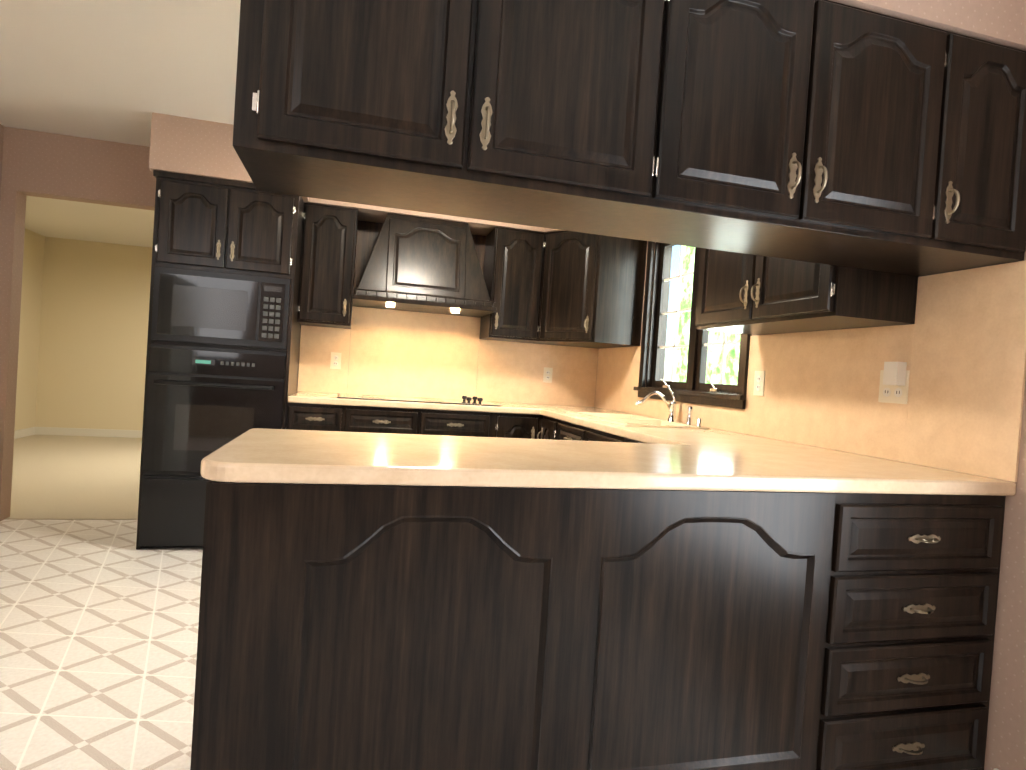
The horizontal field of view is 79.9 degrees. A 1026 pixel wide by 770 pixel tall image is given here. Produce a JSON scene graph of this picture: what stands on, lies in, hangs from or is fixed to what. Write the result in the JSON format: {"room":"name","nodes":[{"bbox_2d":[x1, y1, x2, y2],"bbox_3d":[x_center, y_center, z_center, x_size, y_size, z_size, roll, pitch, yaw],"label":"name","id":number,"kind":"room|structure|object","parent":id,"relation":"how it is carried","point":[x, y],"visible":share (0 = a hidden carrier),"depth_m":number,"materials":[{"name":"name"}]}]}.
{"room":"kitchen","nodes":[
{"label":"kitchen","id":0,"kind":"room"},
{"bbox_2d":[0,124,3,200],"bbox_3d":[-2.494,-0.272,0.804,0.120,2.440,6.120,3,1,-15],"label":"wall","id":1,"kind":"structure","parent":0,"point":[1,140],"depth_m":3.75,"materials":[{"name":"paint"}]},
{"bbox_2d":[15,229,44,429],"bbox_3d":[-5.358,-0.539,5.503,0.120,2.440,4.176,3,1,-15],"label":"wall","id":2,"kind":"structure","parent":0,"point":[30,322],"depth_m":7.28,"materials":[{"name":"beige paint"}]},
{"bbox_2d":[14,427,35,438],"bbox_3d":[-5.368,0.630,5.531,0.016,0.096,4.124,3,1,-15],"label":"baseboard","id":3,"kind":"structure","parent":2,"relation":"attached to","point":[21,433],"depth_m":7.31,"materials":[{"name":"white wood"}]},
{"bbox_2d":[5,435,141,519],"bbox_3d":[-3.359,0.827,6.095,4.440,0.054,4.360,3,1,-15],"label":"floor","id":4,"kind":"structure","parent":0,"point":[59,477],"depth_m":5.21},
{"bbox_2d":[35,237,151,429],"bbox_3d":[-3.808,-0.483,8.125,4.440,2.440,0.120,3,1,-15],"label":"wall","id":5,"kind":"structure","parent":0,"point":[93,334],"depth_m":7.68,"materials":[{"name":"beige paint"}]},
{"bbox_2d":[36,427,141,437],"bbox_3d":[-3.868,0.684,8.079,4.202,0.096,0.016,3,1,-15],"label":"baseboard","id":6,"kind":"structure","parent":5,"relation":"attached to","point":[39,430],"depth_m":7.69,"materials":[{"name":"white wood"}]},
{"bbox_2d":[0,519,202,769],"bbox_3d":[-0.592,1.090,1.373,4.240,0.050,6.180,3,1,-15],"label":"floor","id":7,"kind":"structure","parent":0,"point":[99,621],"depth_m":2.30,"materials":[{"name":"tile"}]},
{"bbox_2d":[136,170,303,548],"bbox_3d":[-1.770,-0.121,3.812,0.772,2.132,0.670,3,1,-15],"label":"tall cabinet","id":8,"kind":"object","parent":7,"relation":"on","point":[203,223],"visible":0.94,"depth_m":3.51,"materials":[{"name":"brown wood"}]},
{"bbox_2d":[138,343,285,545],"bbox_3d":[-1.778,0.350,3.754,0.716,1.142,0.610,3,1,-15],"label":"wall oven","id":9,"kind":"object","parent":8,"relation":"in","point":[202,403],"visible":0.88,"depth_m":3.48,"materials":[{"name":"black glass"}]},
{"bbox_2d":[151,266,290,348],"bbox_3d":[-1.735,-0.447,3.773,0.716,0.410,0.542,3,1,-15],"label":"microwave","id":10,"kind":"object","parent":8,"relation":"in","point":[203,307],"visible":1,"depth_m":3.51,"materials":[{"name":"black plastic"}]},
{"bbox_2d":[286,403,345,431],"bbox_3d":[-1.285,0.539,3.976,0.325,0.870,0.638,3,1,-15],"label":"base cabinet","id":11,"kind":"object","parent":7,"relation":"on","point":[321,417],"depth_m":3.67,"materials":[{"name":"brown wood"}]},
{"bbox_2d":[288,391,539,414],"bbox_3d":[-0.655,0.120,4.115,1.560,0.040,0.655,3,1,-15],"label":"countertop","id":12,"kind":"structure","parent":11,"relation":"on","point":[298,397],"depth_m":3.83,"materials":[{"name":"laminate"}]},
{"bbox_2d":[337,393,500,405],"bbox_3d":[-0.635,0.080,4.097,1.030,0.042,0.500,3,1,-15],"label":"cooktop","id":13,"kind":"object","parent":12,"relation":"in","point":[466,400],"visible":1,"depth_m":4.01,"materials":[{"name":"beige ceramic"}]},
{"bbox_2d":[346,405,421,434],"bbox_3d":[-0.908,0.562,4.074,0.455,0.870,0.638,3,1,-15],"label":"base cabinet","id":14,"kind":"object","parent":7,"relation":"on","point":[358,418],"depth_m":3.77,"materials":[{"name":"brown wood"}]},
{"bbox_2d":[422,409,497,436],"bbox_3d":[-0.458,0.589,4.192,0.478,0.870,0.638,3,1,-15],"label":"base cabinet","id":15,"kind":"object","parent":7,"relation":"on","point":[434,422],"depth_m":3.89,"materials":[{"name":"brown wood"}]},
{"bbox_2d":[494,413,541,438],"bbox_3d":[-0.083,0.612,4.289,0.297,0.870,0.638,3,1,-15],"label":"base cabinet","id":16,"kind":"object","parent":7,"relation":"on","point":[510,425],"depth_m":3.98,"materials":[{"name":"brown wood"}]},
{"bbox_2d":[537,416,552,439],"bbox_3d":[0.501,0.656,3.958,0.638,0.870,0.331,3,1,-15],"label":"base cabinet","id":17,"kind":"object","parent":7,"relation":"on","point":[546,431],"depth_m":3.90,"materials":[{"name":"brown wood"}]},
{"bbox_2d":[553,418,580,440],"bbox_3d":[0.601,0.669,3.568,0.638,0.870,0.474,3,1,-15],"label":"base cabinet","id":18,"kind":"object","parent":7,"relation":"on","point":[554,429],"depth_m":3.55,"materials":[{"name":"brown wood"}]},
{"bbox_2d":[536,404,1015,495],"bbox_3d":[0.723,0.225,3.182,0.646,0.040,3.156,3,1,-15],"label":"countertop","id":19,"kind":"structure","parent":18,"relation":"on","point":[859,473],"depth_m":1.97,"materials":[{"name":"laminate"}]},
{"bbox_2d":[567,411,709,429],"bbox_3d":[0.657,0.211,3.418,0.456,0.048,0.856,3,1,-15],"label":"drop-in sink","id":20,"kind":"object","parent":19,"relation":"in","point":[632,420],"visible":0.71,"depth_m":3.41,"materials":[{"name":"beige"}]},
{"bbox_2d":[635,386,702,426],"bbox_3d":[0.849,0.108,3.341,0.265,0.203,0.338,3,1,-15],"label":"faucet","id":21,"kind":"object","parent":19,"relation":"on","point":[671,405],"visible":0.83,"depth_m":3.47,"materials":[{"name":"silver metal"}]},
{"bbox_2d":[190,480,1005,769],"bbox_3d":[0.295,0.679,1.807,2.112,0.870,0.718,3,1,-15],"label":"base cabinet","id":22,"kind":"object","parent":7,"relation":"on","point":[371,627],"visible":0.81,"depth_m":1.44,"materials":[{"name":"brown wood"}]},
{"bbox_2d":[200,428,839,492],"bbox_3d":[0.003,0.203,1.718,1.484,0.040,0.685,3,1,-15],"label":"countertop","id":23,"kind":"structure","parent":22,"relation":"on","point":[659,458],"depth_m":1.50,"materials":[{"name":"laminate"}]},
{"bbox_2d":[581,426,627,441],"bbox_3d":[0.719,0.684,3.112,0.638,0.870,0.468,3,1,-15],"label":"base cabinet","id":24,"kind":"object","parent":7,"relation":"on","point":[587,434],"depth_m":3.10,"materials":[{"name":"brown wood"}]},
{"bbox_2d":[624,438,641,442],"bbox_3d":[0.832,0.702,2.584,0.626,0.867,0.606,3,1,-15],"label":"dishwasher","id":25,"kind":"object","parent":7,"relation":"on","point":[629,440],"visible":0.04,"depth_m":2.73,"materials":[{"name":"black plastic"}]},
{"bbox_2d":[0,0,240,247],"bbox_3d":[-1.748,-1.518,3.239,5.840,0.060,10.540,3,1,-15],"label":"ceiling","id":26,"kind":"structure","parent":0,"point":[120,71],"depth_m":2.95,"materials":[{"name":"white paint"}]},
{"bbox_2d":[0,126,598,520],"bbox_3d":[-1.284,-0.254,4.344,4.240,2.440,0.124,3,1,-15],"label":"wall","id":27,"kind":"structure","parent":0,"point":[62,167],"depth_m":3.85,"materials":[{"name":"paint"}]},
{"bbox_2d":[297,202,357,328],"bbox_3d":[-1.228,-0.777,4.079,0.332,0.760,0.378,3,1,-15],"label":"upper cabinet","id":28,"kind":"object","parent":27,"relation":"attached to","point":[327,262],"visible":1,"depth_m":3.93,"materials":[{"name":"brown wood"}]},
{"bbox_2d":[352,213,495,316],"bbox_3d":[-0.600,-0.814,4.165,0.918,0.608,0.523,3,1,-15],"label":"range hood","id":29,"kind":"object","parent":27,"relation":"attached to","point":[415,264],"visible":1,"depth_m":4.03,"materials":[{"name":"brown wood"}]},
{"bbox_2d":[297,306,597,406],"bbox_3d":[-0.407,-0.200,4.502,2.196,0.615,0.008,3,1,-15],"label":"backsplash","id":30,"kind":"structure","parent":27,"relation":"attached to","point":[411,354],"depth_m":4.46,"materials":[{"name":"laminate"}]},
{"bbox_2d":[330,352,340,368],"bbox_3d":[-1.238,-0.170,4.280,0.070,0.115,0.007,3,1,-15],"label":"electrical outlet","id":31,"kind":"object","parent":30,"relation":"attached to","point":[335,362],"visible":1,"depth_m":4.28,"materials":[{"name":"beige plastic"}]},
{"bbox_2d":[543,367,552,382],"bbox_3d":[0.266,-0.075,4.672,0.070,0.115,0.007,3,1,-15],"label":"electrical outlet","id":32,"kind":"object","parent":30,"relation":"attached to","point":[547,375],"visible":1,"depth_m":4.67,"materials":[{"name":"beige plastic"}]},
{"bbox_2d":[479,227,544,342],"bbox_3d":[-0.006,-0.703,4.397,0.354,0.760,0.378,3,1,-15],"label":"upper cabinet","id":33,"kind":"object","parent":27,"relation":"attached to","point":[513,265],"visible":1,"depth_m":4.25,"materials":[{"name":"brown wood"}]},
{"bbox_2d":[149,112,565,235],"bbox_3d":[-0.823,-1.287,4.025,2.610,0.307,0.655,3,1,-15],"label":"soffit","id":34,"kind":"structure","parent":0,"point":[190,146],"depth_m":3.46,"materials":[{"name":"paint"}]},
{"bbox_2d":[600,241,1025,769],"bbox_3d":[1.486,-0.031,1.841,0.120,2.440,6.120,3,1,-15],"label":"wall","id":35,"kind":"structure","parent":0,"point":[1006,740],"depth_m":1.74,"materials":[{"name":"paint"}]},
{"bbox_2d":[527,231,646,348],"bbox_3d":[0.496,-0.669,4.357,0.599,0.760,0.710,3,1,-15],"label":"upper cabinet","id":36,"kind":"object","parent":35,"relation":"attached to","point":[592,289],"visible":0.98,"depth_m":4.07,"materials":[{"name":"brown wood"}]},
{"bbox_2d":[633,241,751,408],"bbox_3d":[1.054,-0.474,3.497,0.165,1.155,1.160,3,1,-15],"label":"casement window","id":37,"kind":"structure","parent":35,"relation":"in","point":[694,388],"depth_m":3.74,"materials":[{"name":"brown wood"}]},
{"bbox_2d":[695,248,918,334],"bbox_3d":[1.106,-0.604,2.436,0.378,0.745,0.840,3,1,-15],"label":"upper cabinet","id":38,"kind":"object","parent":35,"relation":"attached to","point":[743,293],"visible":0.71,"depth_m":2.23,"materials":[{"name":"brown wood"}]},
{"bbox_2d":[595,260,1025,481],"bbox_3d":[1.054,-0.091,3.254,0.008,0.630,3.144,3,1,-15],"label":"backsplash","id":39,"kind":"structure","parent":35,"relation":"attached to","point":[959,346],"depth_m":2.08,"materials":[{"name":"laminate"}]},
{"bbox_2d":[753,371,764,395],"bbox_3d":[1.145,-0.008,2.852,0.007,0.115,0.070,3,1,-15],"label":"electrical outlet","id":40,"kind":"object","parent":39,"relation":"attached to","point":[759,381],"visible":1,"depth_m":2.85,"materials":[{"name":"beige plastic"}]},
{"bbox_2d":[878,362,909,403],"bbox_3d":[1.312,-0.009,2.137,0.045,0.142,0.115,3,1,-15],"label":"electrical outlet","id":41,"kind":"object","parent":39,"relation":"attached to","point":[894,383],"visible":1,"depth_m":2.11,"materials":[{"name":"beige plastic"}]},
{"bbox_2d":[830,0,952,29],"bbox_3d":[0.262,-1.174,1.581,1.730,0.307,0.355,3,1,-15],"label":"soffit","id":42,"kind":"structure","parent":0,"point":[938,14],"depth_m":1.61,"materials":[{"name":"paint"}]},
{"bbox_2d":[232,0,483,215],"bbox_3d":[-0.357,-0.763,1.441,0.470,0.584,0.368,3,1,-15],"label":"upper cabinet","id":43,"kind":"object","parent":42,"relation":"hanging from","point":[367,102],"depth_m":1.28,"materials":[{"name":"brown wood"}]},
{"bbox_2d":[452,0,675,235],"bbox_3d":[0.089,-0.736,1.548,0.450,0.584,0.349,3,1,-15],"label":"upper cabinet","id":44,"kind":"object","parent":42,"relation":"hanging from","point":[572,110],"depth_m":1.40,"materials":[{"name":"brown wood"}]},
{"bbox_2d":[612,0,843,254],"bbox_3d":[0.529,-0.709,1.672,0.465,0.584,0.368,3,1,-15],"label":"upper cabinet","id":45,"kind":"object","parent":42,"relation":"hanging from","point":[829,132],"depth_m":1.51,"materials":[{"name":"brown wood"}]},
{"bbox_2d":[945,0,1025,50],"bbox_3d":[0.828,-1.165,3.169,0.615,0.307,3.144,3,1,-15],"label":"soffit","id":46,"kind":"structure","parent":0,"point":[1002,22],"depth_m":1.68,"materials":[{"name":"paint"}]},
{"bbox_2d":[756,4,959,267],"bbox_3d":[0.903,-0.686,1.769,0.420,0.584,0.368,3,1,-15],"label":"upper cabinet","id":47,"kind":"object","parent":46,"relation":"hanging from","point":[898,76],"depth_m":1.61,"materials":[{"name":"brown wood"}]},
{"bbox_2d":[860,34,1025,275],"bbox_3d":[1.277,-0.664,1.857,0.348,0.584,0.349,3,1,-15],"label":"upper cabinet","id":48,"kind":"object","parent":46,"relation":"hanging from","point":[985,218],"depth_m":1.69,"materials":[{"name":"brown wood"}]},
{"label":"outside","id":49,"kind":"structure","parent":0,"visible":0},
{"bbox_2d":[674,246,740,384],"bbox_3d":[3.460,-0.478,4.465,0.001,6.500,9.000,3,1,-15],"label":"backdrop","id":50,"kind":"structure","parent":49,"point":[729,373],"depth_m":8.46,"materials":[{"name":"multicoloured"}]}
]}

